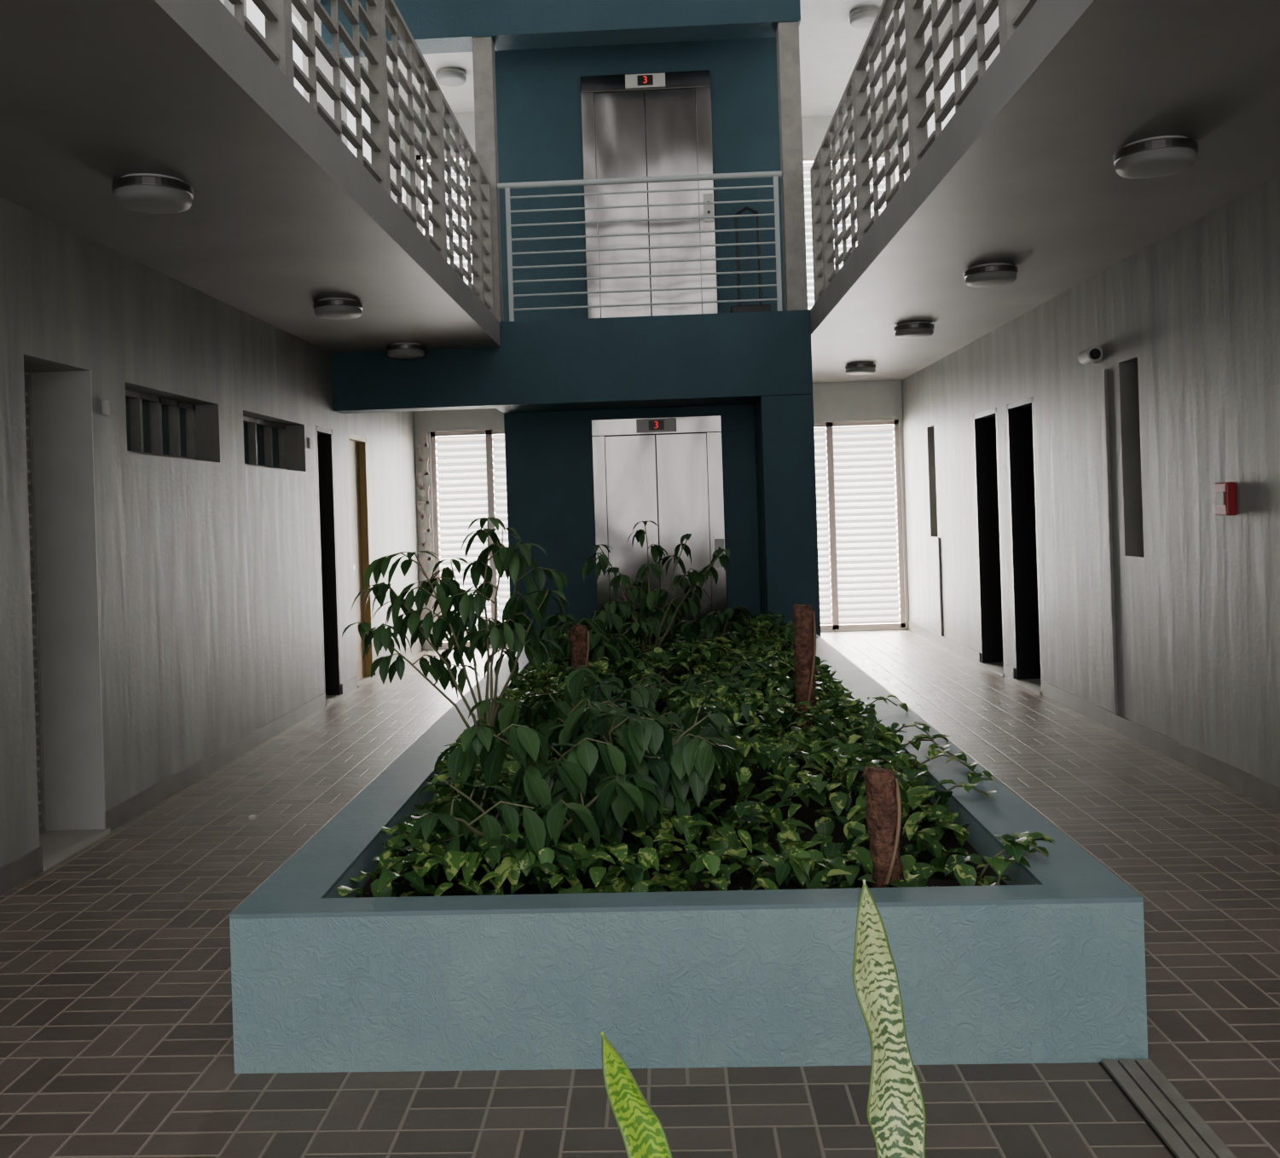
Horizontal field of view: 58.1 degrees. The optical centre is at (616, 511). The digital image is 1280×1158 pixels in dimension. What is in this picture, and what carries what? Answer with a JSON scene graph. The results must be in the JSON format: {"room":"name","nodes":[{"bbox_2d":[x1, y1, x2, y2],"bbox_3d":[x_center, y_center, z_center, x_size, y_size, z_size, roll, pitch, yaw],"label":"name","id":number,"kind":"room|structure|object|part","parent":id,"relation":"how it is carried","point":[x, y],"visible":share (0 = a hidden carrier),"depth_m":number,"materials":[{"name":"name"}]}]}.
{"room":"building atrium","nodes":[
{"label":"building atrium","id":0,"kind":"room"},
{"bbox_2d":[0,0,420,868],"bbox_3d":[-2.603,-1.453,5.507,0.340,5.873,13.800,-2,0,2],"label":"wall","id":1,"kind":"structure","parent":0,"point":[209,579],"depth_m":6.22,"materials":[{"name":"paint"}]},
{"bbox_2d":[29,370,105,830],"bbox_3d":[-2.522,0.419,5.290,0.280,2.125,0.012,-2,0,2],"label":"lining","id":2,"kind":"object","parent":1,"relation":"attached to","point":[65,491],"visible":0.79,"depth_m":5.28,"materials":[{"name":"grey paint"}]},
{"bbox_2d":[101,399,110,415],"bbox_3d":[-2.400,-0.488,5.405,0.012,0.070,0.050,-2,0,2],"label":"light switch","id":3,"kind":"object","parent":1,"relation":"attached to","point":[105,403],"visible":1,"depth_m":5.39,"materials":[{"name":"grey paint"}]},
{"bbox_2d":[125,397,186,457],"bbox_3d":[-2.569,-0.455,6.192,0.050,0.285,1.090,-2,0,2],"label":"pane","id":4,"kind":"object","parent":1,"relation":"attached to","point":[146,418],"visible":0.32,"depth_m":6.46,"materials":[{"name":"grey glass"}]},
{"bbox_2d":[125,389,196,459],"bbox_3d":[-2.543,-0.456,6.216,0.060,0.345,1.180,-2,0,2],"label":"frame","id":5,"kind":"object","parent":1,"relation":"attached to","point":[136,398],"visible":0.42,"depth_m":6.32,"materials":[{"name":"grey paint"}]},
{"bbox_2d":[0,642,422,896],"bbox_3d":[-2.338,1.426,5.400,0.012,0.100,13.600,-2,0,2],"label":"baseboard","id":6,"kind":"structure","parent":1,"relation":"attached to","point":[13,874],"depth_m":6.13,"materials":[{"name":"grey paint"}]},
{"bbox_2d":[243,422,279,467],"bbox_3d":[-2.504,-0.457,7.796,0.050,0.285,1.140,-2,0,2],"label":"pane","id":7,"kind":"object","parent":1,"relation":"attached to","point":[260,437],"visible":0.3,"depth_m":8.02,"materials":[{"name":"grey glass"}]},
{"bbox_2d":[243,416,286,469],"bbox_3d":[-2.478,-0.458,7.820,0.060,0.345,1.230,-2,0,2],"label":"frame","id":8,"kind":"object","parent":1,"relation":"attached to","point":[252,441],"visible":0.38,"depth_m":8.11,"materials":[{"name":"grey paint"}]},
{"bbox_2d":[308,437,313,449],"bbox_3d":[-2.274,-0.507,8.557,0.012,0.080,0.080,-2,0,2],"label":"light switch","id":9,"kind":"object","parent":1,"relation":"attached to","point":[310,440],"visible":1,"depth_m":8.54,"materials":[{"name":"white paint"}]},
{"bbox_2d":[315,425,341,695],"bbox_3d":[-2.335,0.413,8.931,0.200,2.125,0.460,-2,0,2],"label":"door","id":10,"kind":"structure","parent":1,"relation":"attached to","point":[324,438],"depth_m":9.12,"materials":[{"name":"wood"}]},
{"bbox_2d":[349,440,365,680],"bbox_3d":[-2.279,0.406,9.900,0.045,2.115,0.600,-2,0,2],"label":"panel","id":11,"kind":"object","parent":1,"relation":"attached to","point":[354,446],"visible":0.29,"depth_m":10.00,"materials":[{"name":"brown wood"}]},
{"bbox_2d":[347,433,374,676],"bbox_3d":[-2.227,0.410,9.898,0.060,2.125,0.600,-2,0,2],"label":"frame","id":12,"kind":"object","parent":1,"relation":"attached to","point":[362,441],"visible":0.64,"depth_m":10.16,"materials":[{"name":"brown wood"}]},
{"bbox_2d":[404,111,508,649],"bbox_3d":[-1.526,-1.388,12.269,1.264,5.673,0.200,-2,0,2],"label":"wall","id":13,"kind":"structure","parent":0,"point":[478,419],"depth_m":12.19,"materials":[{"name":"white paint"}]},
{"bbox_2d":[414,432,433,631],"bbox_3d":[-2.037,0.216,12.177,0.140,2.100,0.030,-2,0,2],"label":"screen","id":14,"kind":"object","parent":13,"relation":"attached to","point":[425,444],"visible":0.76,"depth_m":12.16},
{"bbox_2d":[416,152,475,234],"bbox_3d":[-1.517,-2.655,12.237,1.160,2.294,0.080,-2,0,2],"label":"frame","id":15,"kind":"object","parent":13,"relation":"attached to","point":[419,159],"visible":0.11,"depth_m":12.22,"materials":[{"name":"white"}]},
{"bbox_2d":[421,162,472,285],"bbox_3d":[-1.517,-2.652,12.235,1.060,2.148,0.045,-2,0,2],"label":"slats","id":16,"kind":"object","parent":13,"relation":"attached to","point":[460,163],"visible":0.1,"depth_m":12.24,"materials":[{"name":"white"}]},
{"bbox_2d":[430,428,507,647],"bbox_3d":[-1.392,0.280,12.236,1.100,2.290,0.080,-2,0,2],"label":"frame","id":17,"kind":"object","parent":13,"relation":"attached to","point":[489,434],"visible":0.43,"depth_m":12.20,"materials":[{"name":"white metal"}]},
{"bbox_2d":[435,436,509,640],"bbox_3d":[-1.392,0.281,12.233,1.000,2.148,0.045,-2,0,2],"label":"slats","id":18,"kind":"object","parent":13,"relation":"attached to","point":[495,438],"visible":0.41,"depth_m":12.24,"materials":[{"name":"white plastic"}]},
{"bbox_2d":[0,621,1279,1157],"bbox_3d":[0.229,1.493,4.496,7.200,0.200,19.000,-2,0,2],"label":"floor","id":19,"kind":"structure","parent":0,"point":[117,1034],"depth_m":3.34,"materials":[{"name":"tile"}]},
{"bbox_2d":[39,828,110,870],"bbox_3d":[-2.491,1.471,5.016,0.305,0.020,0.560,-2,0,2],"label":"threshold","id":20,"kind":"object","parent":19,"relation":"on","point":[57,846],"visible":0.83,"depth_m":5.08,"materials":[{"name":"stone"}]},
{"bbox_2d":[24,375,46,834],"bbox_3d":[-2.653,0.423,5.201,0.025,2.085,0.100,-2,0,2],"label":"door","id":21,"kind":"structure","parent":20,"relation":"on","point":[37,665],"depth_m":5.23,"materials":[{"name":"grey paint"}]},
{"bbox_2d":[249,815,254,820],"bbox_3d":[-1.725,1.446,5.440,0.025,0.020,0.030,-2,0,2],"label":"paper scrap","id":22,"kind":"object","parent":19,"relation":"on","point":[251,817],"visible":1,"depth_m":5.43,"materials":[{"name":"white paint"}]},
{"bbox_2d":[325,694,343,706],"bbox_3d":[-2.291,1.465,8.931,0.220,0.020,0.460,-2,0,2],"label":"threshold","id":23,"kind":"object","parent":19,"relation":"on","point":[330,699],"visible":0.43,"depth_m":8.97,"materials":[{"name":"stone"}]},
{"bbox_2d":[357,675,376,688],"bbox_3d":[-2.183,1.461,9.897,0.080,0.020,0.600,-2,0,2],"label":"threshold","id":24,"kind":"object","parent":19,"relation":"on","point":[362,681],"visible":0.71,"depth_m":9.91,"materials":[{"name":"stone"}]},
{"bbox_2d":[229,611,1148,1073],"bbox_3d":[0.282,1.050,5.980,2.289,0.683,6.190,-2,0,2],"label":"planter bed","id":25,"kind":"object","parent":19,"relation":"on","point":[725,940],"visible":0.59,"depth_m":2.92,"materials":[{"name":"teal paint"}]},
{"bbox_2d":[341,517,569,728],"bbox_3d":[-0.698,0.582,5.051,1.022,1.105,0.582,-2,0,2],"label":"leafy shrub","id":26,"kind":"object","parent":25,"relation":"on","point":[469,607],"visible":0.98,"depth_m":5.02,"materials":[{"name":"green plant"}]},
{"bbox_2d":[399,757,661,894],"bbox_3d":[-0.328,0.975,3.503,0.720,0.369,0.741,-2,0,-29],"label":"leafy shrub","id":27,"kind":"object","parent":25,"relation":"on","point":[541,828],"visible":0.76,"depth_m":3.36,"materials":[{"name":"green plant"}]},
{"bbox_2d":[468,665,668,755],"bbox_3d":[-0.125,0.892,4.744,0.657,0.451,0.839,-2,0,34],"label":"leafy shrub","id":28,"kind":"object","parent":25,"relation":"on","point":[547,713],"visible":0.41,"depth_m":4.62,"materials":[{"name":"green plant"}]},
{"bbox_2d":[569,623,589,671],"bbox_3d":[-0.194,0.878,6.112,0.108,0.558,0.109,-2,0,2],"label":"pole","id":29,"kind":"object","parent":25,"relation":"on","point":[579,641],"visible":0.34,"depth_m":6.08,"materials":[{"name":"brown wood"}]},
{"bbox_2d":[433,699,752,843],"bbox_3d":[-0.068,0.879,3.807,1.014,0.475,0.737,-2,0,2],"label":"leafy shrub","id":30,"kind":"object","parent":25,"relation":"on","point":[595,744],"visible":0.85,"depth_m":3.65,"materials":[{"name":"green plant"}]},
{"bbox_2d":[535,609,654,674],"bbox_3d":[-0.158,0.864,6.888,0.642,0.512,0.768,-2,0,-39],"label":"leafy shrub","id":31,"kind":"object","parent":25,"relation":"on","point":[601,644],"visible":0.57,"depth_m":6.81,"materials":[{"name":"green plant"}]},
{"bbox_2d":[603,607,686,658],"bbox_3d":[0.154,0.900,8.251,0.703,0.417,0.829,-2,0,2],"label":"leafy shrub","id":32,"kind":"object","parent":25,"relation":"on","point":[667,621],"visible":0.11,"depth_m":8.12,"materials":[{"name":"green plant"}]},
{"bbox_2d":[580,521,731,659],"bbox_3d":[0.260,0.581,7.332,0.962,1.047,0.486,-2,0,2],"label":"leafy shrub","id":33,"kind":"object","parent":25,"relation":"on","point":[645,595],"visible":0.93,"depth_m":7.30,"materials":[{"name":"green plant"}]},
{"bbox_2d":[625,711,744,799],"bbox_3d":[0.202,0.938,4.284,0.534,0.343,0.668,-2,0,-34],"label":"leafy shrub","id":34,"kind":"object","parent":25,"relation":"on","point":[674,724],"visible":0.08,"depth_m":4.21,"materials":[{"name":"green plant"}]},
{"bbox_2d":[625,660,769,722],"bbox_3d":[0.366,0.945,5.808,0.654,0.334,0.947,-2,0,20],"label":"leafy shrub","id":35,"kind":"object","parent":25,"relation":"on","point":[651,677],"visible":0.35,"depth_m":5.65,"materials":[{"name":"green plant"}]},
{"bbox_2d":[671,605,758,665],"bbox_3d":[0.734,0.879,7.993,0.484,0.422,0.792,-2,0,44],"label":"leafy shrub","id":36,"kind":"object","parent":25,"relation":"on","point":[732,617],"visible":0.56,"depth_m":7.88,"materials":[{"name":"green plant"}]},
{"bbox_2d":[792,603,816,728],"bbox_3d":[0.872,0.774,5.316,0.109,0.697,0.106,-2,0,2],"label":"pole","id":37,"kind":"object","parent":25,"relation":"on","point":[804,622],"visible":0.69,"depth_m":5.28,"materials":[{"name":"brown wood"}]},
{"bbox_2d":[862,765,904,887],"bbox_3d":[0.751,0.920,3.220,0.112,0.412,0.100,-2,0,2],"label":"pole","id":38,"kind":"object","parent":25,"relation":"on","point":[883,803],"visible":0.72,"depth_m":3.19,"materials":[{"name":"brown wood"}]},
{"bbox_2d":[600,879,926,1157],"bbox_3d":[0.211,0.906,1.294,0.470,0.975,0.470,-2,0,2],"label":"potted snake plant","id":39,"kind":"object","parent":19,"relation":"on","point":[895,1109],"visible":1,"depth_m":1.31,"materials":[{"name":"green plant"}]},
{"bbox_2d":[978,662,1003,676],"bbox_3d":[3.170,1.288,9.432,0.220,0.020,0.700,-2,0,2],"label":"threshold","id":40,"kind":"object","parent":19,"relation":"on","point":[998,668],"visible":0.43,"depth_m":9.51,"materials":[{"name":"stone"}]},
{"bbox_2d":[1012,678,1041,695],"bbox_3d":[3.133,1.290,8.508,0.220,0.020,0.650,-2,0,2],"label":"threshold","id":41,"kind":"object","parent":19,"relation":"on","point":[1034,685],"visible":0.57,"depth_m":8.58,"materials":[{"name":"stone"}]},
{"bbox_2d":[1099,1059,1236,1157],"bbox_3d":[1.174,1.357,0.898,0.125,0.012,3.885,-2,0,2],"label":"drain grate","id":42,"kind":"object","parent":19,"relation":"on","point":[1184,1133],"visible":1,"depth_m":2.60,"materials":[{"name":"grey metal"}]},
{"bbox_2d":[0,0,1279,383],"bbox_3d":[0.205,-1.444,5.619,5.260,0.199,14.250,-2,0,2],"label":"ceiling","id":43,"kind":"structure","parent":0,"point":[283,217],"depth_m":4.56,"materials":[{"name":"paint"}]},
{"bbox_2d":[111,173,193,214],"bbox_3d":[-1.803,-1.231,4.474,0.294,0.096,0.294,-2,0,2],"label":"ceiling lamp","id":44,"kind":"object","parent":43,"relation":"attached to","point":[147,193],"depth_m":4.38,"materials":[{"name":"white plastic"}]},
{"bbox_2d":[312,297,362,319],"bbox_3d":[-1.700,-1.235,7.022,0.294,0.096,0.294,-2,0,2],"label":"ceiling lamp","id":45,"kind":"object","parent":43,"relation":"attached to","point":[328,308],"depth_m":6.92,"materials":[{"name":"white plastic"}]},
{"bbox_2d":[228,0,495,316],"bbox_3d":[-1.207,-2.048,4.377,0.070,1.100,9.505,-2,0,2],"label":"gallery balustrade","id":46,"kind":"object","parent":43,"relation":"on","point":[280,31],"visible":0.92,"depth_m":5.94,"materials":[{"name":"grey paint"}]},
{"bbox_2d":[386,342,425,359],"bbox_3d":[-1.626,-1.237,8.871,0.294,0.096,0.294,-2,0,2],"label":"ceiling lamp","id":47,"kind":"object","parent":43,"relation":"attached to","point":[402,350],"depth_m":8.76,"materials":[{"name":"white plastic"}]},
{"bbox_2d":[471,36,503,321],"bbox_3d":[-1.038,-2.641,9.256,0.155,2.274,0.180,-2,0,2],"label":"pillar","id":48,"kind":"structure","parent":43,"relation":"on","point":[483,62],"depth_m":9.17,"materials":[{"name":"grey paint"}]},
{"bbox_2d":[845,362,876,375],"bbox_3d":[2.331,-1.365,11.014,0.294,0.096,0.294,-2,0,2],"label":"ceiling lamp","id":49,"kind":"object","parent":43,"relation":"attached to","point":[856,368],"depth_m":10.91,"materials":[{"name":"white plastic"}]},
{"bbox_2d":[893,321,934,338],"bbox_3d":[2.237,-1.362,8.665,0.294,0.096,0.294,-2,0,2],"label":"ceiling lamp","id":50,"kind":"object","parent":43,"relation":"attached to","point":[915,329],"depth_m":8.56,"materials":[{"name":"white plastic"}]},
{"bbox_2d":[810,0,1036,303],"bbox_3d":[1.375,-2.131,4.273,0.070,1.100,9.505,-2,0,2],"label":"gallery balustrade","id":51,"kind":"object","parent":43,"relation":"on","point":[1011,13],"visible":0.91,"depth_m":6.14,"materials":[{"name":"grey paint"}]},
{"bbox_2d":[964,262,1017,287],"bbox_3d":[2.155,-1.359,6.637,0.294,0.096,0.294,-2,0,2],"label":"ceiling lamp","id":52,"kind":"object","parent":43,"relation":"attached to","point":[997,274],"depth_m":6.53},
{"bbox_2d":[1113,135,1198,178],"bbox_3d":[2.066,-1.356,4.419,0.294,0.096,0.294,-2,0,2],"label":"ceiling lamp","id":53,"kind":"object","parent":43,"relation":"attached to","point":[1164,155],"depth_m":4.33,"materials":[{"name":"white plastic"}]},
{"bbox_2d":[494,37,821,650],"bbox_3d":[0.317,-1.798,11.019,2.545,6.373,3.850,-2,0,2],"label":"wall","id":54,"kind":"structure","parent":0,"point":[768,452],"depth_m":9.84,"materials":[{"name":"teal paint"}]},
{"bbox_2d":[320,0,800,57],"bbox_3d":[-0.469,-4.379,9.271,3.809,1.163,0.300,-2,0,2],"label":"roof beam","id":55,"kind":"structure","parent":54,"relation":"attached to","point":[437,26],"depth_m":9.14,"materials":[{"name":"blue paint"}]},
{"bbox_2d":[331,309,812,413],"bbox_3d":[-0.357,-1.195,9.495,3.809,0.661,0.750,-2,0,2],"label":"bridge beam","id":56,"kind":"object","parent":54,"relation":"attached to","point":[739,358],"visible":0.95,"depth_m":9.12,"materials":[{"name":"blue paint"}]},
{"bbox_2d":[497,170,781,321],"bbox_3d":[0.190,-2.100,9.147,2.260,1.114,0.048,-2,0,2],"label":"bridge railing","id":57,"kind":"object","parent":56,"relation":"on","point":[506,186],"depth_m":9.14,"materials":[{"name":"grey metal"}]},
{"bbox_2d":[729,206,771,312],"bbox_3d":[1.107,-2.079,9.647,0.330,1.012,0.232,-2,0,2],"label":"trolley","id":58,"kind":"object","parent":56,"relation":"on","point":[754,308],"visible":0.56,"depth_m":9.71,"materials":[{"name":"blue metal"}]},
{"bbox_3d":[1.113,-2.129,9.730,0.203,0.912,0.064,-2,0,2],"label":"handle","id":59,"kind":"part","parent":58,"relation":"part of","materials":[{"name":"black plastic"}]},
{"bbox_2d":[776,21,808,310],"bbox_3d":[1.392,-2.719,9.158,0.160,2.274,0.180,-2,0,2],"label":"pillar","id":60,"kind":"structure","parent":56,"relation":"on","point":[787,33],"depth_m":9.07,"materials":[{"name":"grey paint"}]},
{"bbox_2d":[579,69,718,318],"bbox_3d":[0.274,-2.641,9.813,1.106,2.190,0.060,-2,0,2],"label":"elevator","id":61,"kind":"object","parent":54,"relation":"attached to","point":[655,124],"visible":0.91,"depth_m":9.83,"materials":[{"name":"silver metal"}]},
{"bbox_3d":[0.049,-2.566,9.846,0.429,2.035,0.014,-2,0,2],"label":"door","id":62,"kind":"part","parent":61,"relation":"part of","materials":[{"name":"silver metal"}]},
{"bbox_3d":[0.240,-3.668,9.801,0.340,0.115,0.015,-2,0,2],"label":"indicator frame","id":63,"kind":"part","parent":61,"relation":"part of","materials":[{"name":"white paint"}]},
{"bbox_3d":[0.485,-2.580,9.828,0.429,2.035,0.014,-2,0,2],"label":"door","id":64,"kind":"part","parent":61,"relation":"part of","materials":[{"name":"silver metal"}]},
{"bbox_3d":[0.778,-2.583,9.783,0.084,0.240,0.010,-2,0,2],"label":"call panel","id":65,"kind":"part","parent":61,"relation":"part of","materials":[{"name":"white paint"}]},
{"bbox_2d":[590,415,727,631],"bbox_3d":[0.369,0.293,9.813,1.106,2.190,0.060,-2,0,2],"label":"elevator","id":66,"kind":"object","parent":54,"relation":"attached to","point":[667,472],"visible":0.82,"depth_m":9.83,"materials":[{"name":"silver metal"}]},
{"bbox_3d":[0.144,0.368,9.846,0.429,2.035,0.014,-2,0,2],"label":"door","id":67,"kind":"part","parent":66,"relation":"part of","materials":[{"name":"silver metal"}]},
{"bbox_3d":[0.335,-0.734,9.801,0.340,0.115,0.015,-2,0,2],"label":"indicator frame","id":68,"kind":"part","parent":66,"relation":"part of","materials":[{"name":"white paint"}]},
{"bbox_3d":[0.580,0.354,9.828,0.429,2.035,0.014,-2,0,2],"label":"door","id":69,"kind":"part","parent":66,"relation":"part of","materials":[{"name":"silver metal"}]},
{"bbox_3d":[0.873,0.352,9.783,0.084,0.240,0.010,-2,0,2],"label":"call panel","id":70,"kind":"part","parent":66,"relation":"part of","materials":[{"name":"white paint"}]},
{"bbox_2d":[386,0,951,116],"bbox_3d":[0.110,-4.379,5.619,5.260,0.200,14.250,-2,0,2],"label":"ceiling","id":71,"kind":"structure","parent":0,"point":[831,48],"depth_m":10.94,"materials":[{"name":"white paint"}]},
{"bbox_2d":[435,67,466,86],"bbox_3d":[-1.593,-4.176,11.067,0.294,0.096,0.294,-2,0,2],"label":"ceiling lamp","id":72,"kind":"object","parent":71,"relation":"attached to","point":[447,76],"visible":1,"depth_m":10.98,"materials":[{"name":"white paint"}]},
{"bbox_2d":[848,5,880,28],"bbox_3d":[2.166,-4.297,10.016,0.294,0.096,0.294,-2,0,2],"label":"ceiling lamp","id":73,"kind":"object","parent":71,"relation":"attached to","point":[863,17],"visible":0.8,"depth_m":9.93,"materials":[{"name":"white paint"}]},
{"bbox_2d":[801,113,909,631],"bbox_3d":[2.397,-1.515,12.762,1.451,5.673,0.200,-2,0,2],"label":"wall","id":74,"kind":"structure","parent":0,"point":[872,400],"depth_m":12.65,"materials":[{"name":"white paint"}]},
{"bbox_2d":[803,161,886,309],"bbox_3d":[2.337,-2.777,12.730,1.315,2.148,0.045,-2,0,2],"label":"slats","id":75,"kind":"object","parent":74,"relation":"attached to","point":[848,246],"visible":0.02,"depth_m":12.73,"materials":[{"name":"white"}]},
{"bbox_2d":[803,152,891,188],"bbox_3d":[2.337,-2.780,12.733,1.415,2.294,0.080,-2,0,2],"label":"frame","id":76,"kind":"object","parent":74,"relation":"attached to","point":[806,159],"visible":0.07,"depth_m":12.70,"materials":[{"name":"white"}]},
{"bbox_2d":[814,426,900,623],"bbox_3d":[2.432,0.158,12.730,1.315,2.148,0.045,-2,0,2],"label":"slats","id":77,"kind":"object","parent":74,"relation":"attached to","point":[870,429],"visible":0.66,"depth_m":12.72,"materials":[{"name":"white plastic"}]},
{"bbox_2d":[813,419,905,630],"bbox_3d":[2.432,0.157,12.733,1.415,2.290,0.080,-2,0,2],"label":"frame","id":78,"kind":"object","parent":74,"relation":"attached to","point":[835,625],"visible":0.66,"depth_m":12.70,"materials":[{"name":"white metal"}]},
{"bbox_2d":[892,0,1279,787],"bbox_3d":[2.957,-1.633,5.609,0.250,5.873,14.450,-2,0,2],"label":"wall","id":79,"kind":"structure","parent":0,"point":[1186,327],"depth_m":6.34,"materials":[{"name":"paint"}]},
{"bbox_2d":[937,537,943,636],"bbox_3d":[3.119,0.725,11.100,0.019,0.950,0.030,-2,0,2],"label":"conduit pipe","id":80,"kind":"object","parent":79,"relation":"attached to","point":[938,538],"visible":1,"depth_m":11.08,"materials":[{"name":"grey paint"}]},
{"bbox_2d":[973,407,1005,663],"bbox_3d":[3.146,0.236,9.432,0.200,2.125,0.700,-2,0,2],"label":"door","id":81,"kind":"structure","parent":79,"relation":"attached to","point":[985,424],"depth_m":9.74,"materials":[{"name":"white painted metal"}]},
{"bbox_2d":[1006,396,1042,680],"bbox_3d":[3.109,0.237,8.507,0.200,2.125,0.650,-2,0,2],"label":"door","id":82,"kind":"structure","parent":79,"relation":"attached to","point":[1020,414],"depth_m":8.79,"materials":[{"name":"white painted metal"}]},
{"bbox_2d":[1077,346,1102,364],"bbox_3d":[2.840,-0.939,6.876,0.132,0.107,0.228,-2,0,2],"label":"security camera","id":83,"kind":"object","parent":79,"relation":"attached to","point":[1093,355],"visible":1,"depth_m":6.79,"materials":[{"name":"white paint"}]},
{"bbox_2d":[908,620,1279,810],"bbox_3d":[2.916,1.256,5.514,0.012,0.100,14.250,-2,0,2],"label":"baseboard","id":84,"kind":"structure","parent":79,"relation":"attached to","point":[1256,788],"depth_m":6.37,"materials":[{"name":"grey paint"}]},
{"bbox_2d":[1102,369,1118,714],"bbox_3d":[2.929,0.180,6.833,0.019,2.050,0.030,-2,0,2],"label":"conduit pipe","id":85,"kind":"object","parent":79,"relation":"attached to","point":[1104,371],"visible":1,"depth_m":6.82,"materials":[{"name":"grey metal"}]},
{"bbox_2d":[1214,481,1237,515],"bbox_3d":[2.848,-0.059,5.390,0.053,0.155,0.120,-2,0,2],"label":"fire alarm box","id":86,"kind":"object","parent":79,"relation":"attached to","point":[1224,493],"visible":1,"depth_m":5.34,"materials":[{"name":"red plastic"}]}
]}

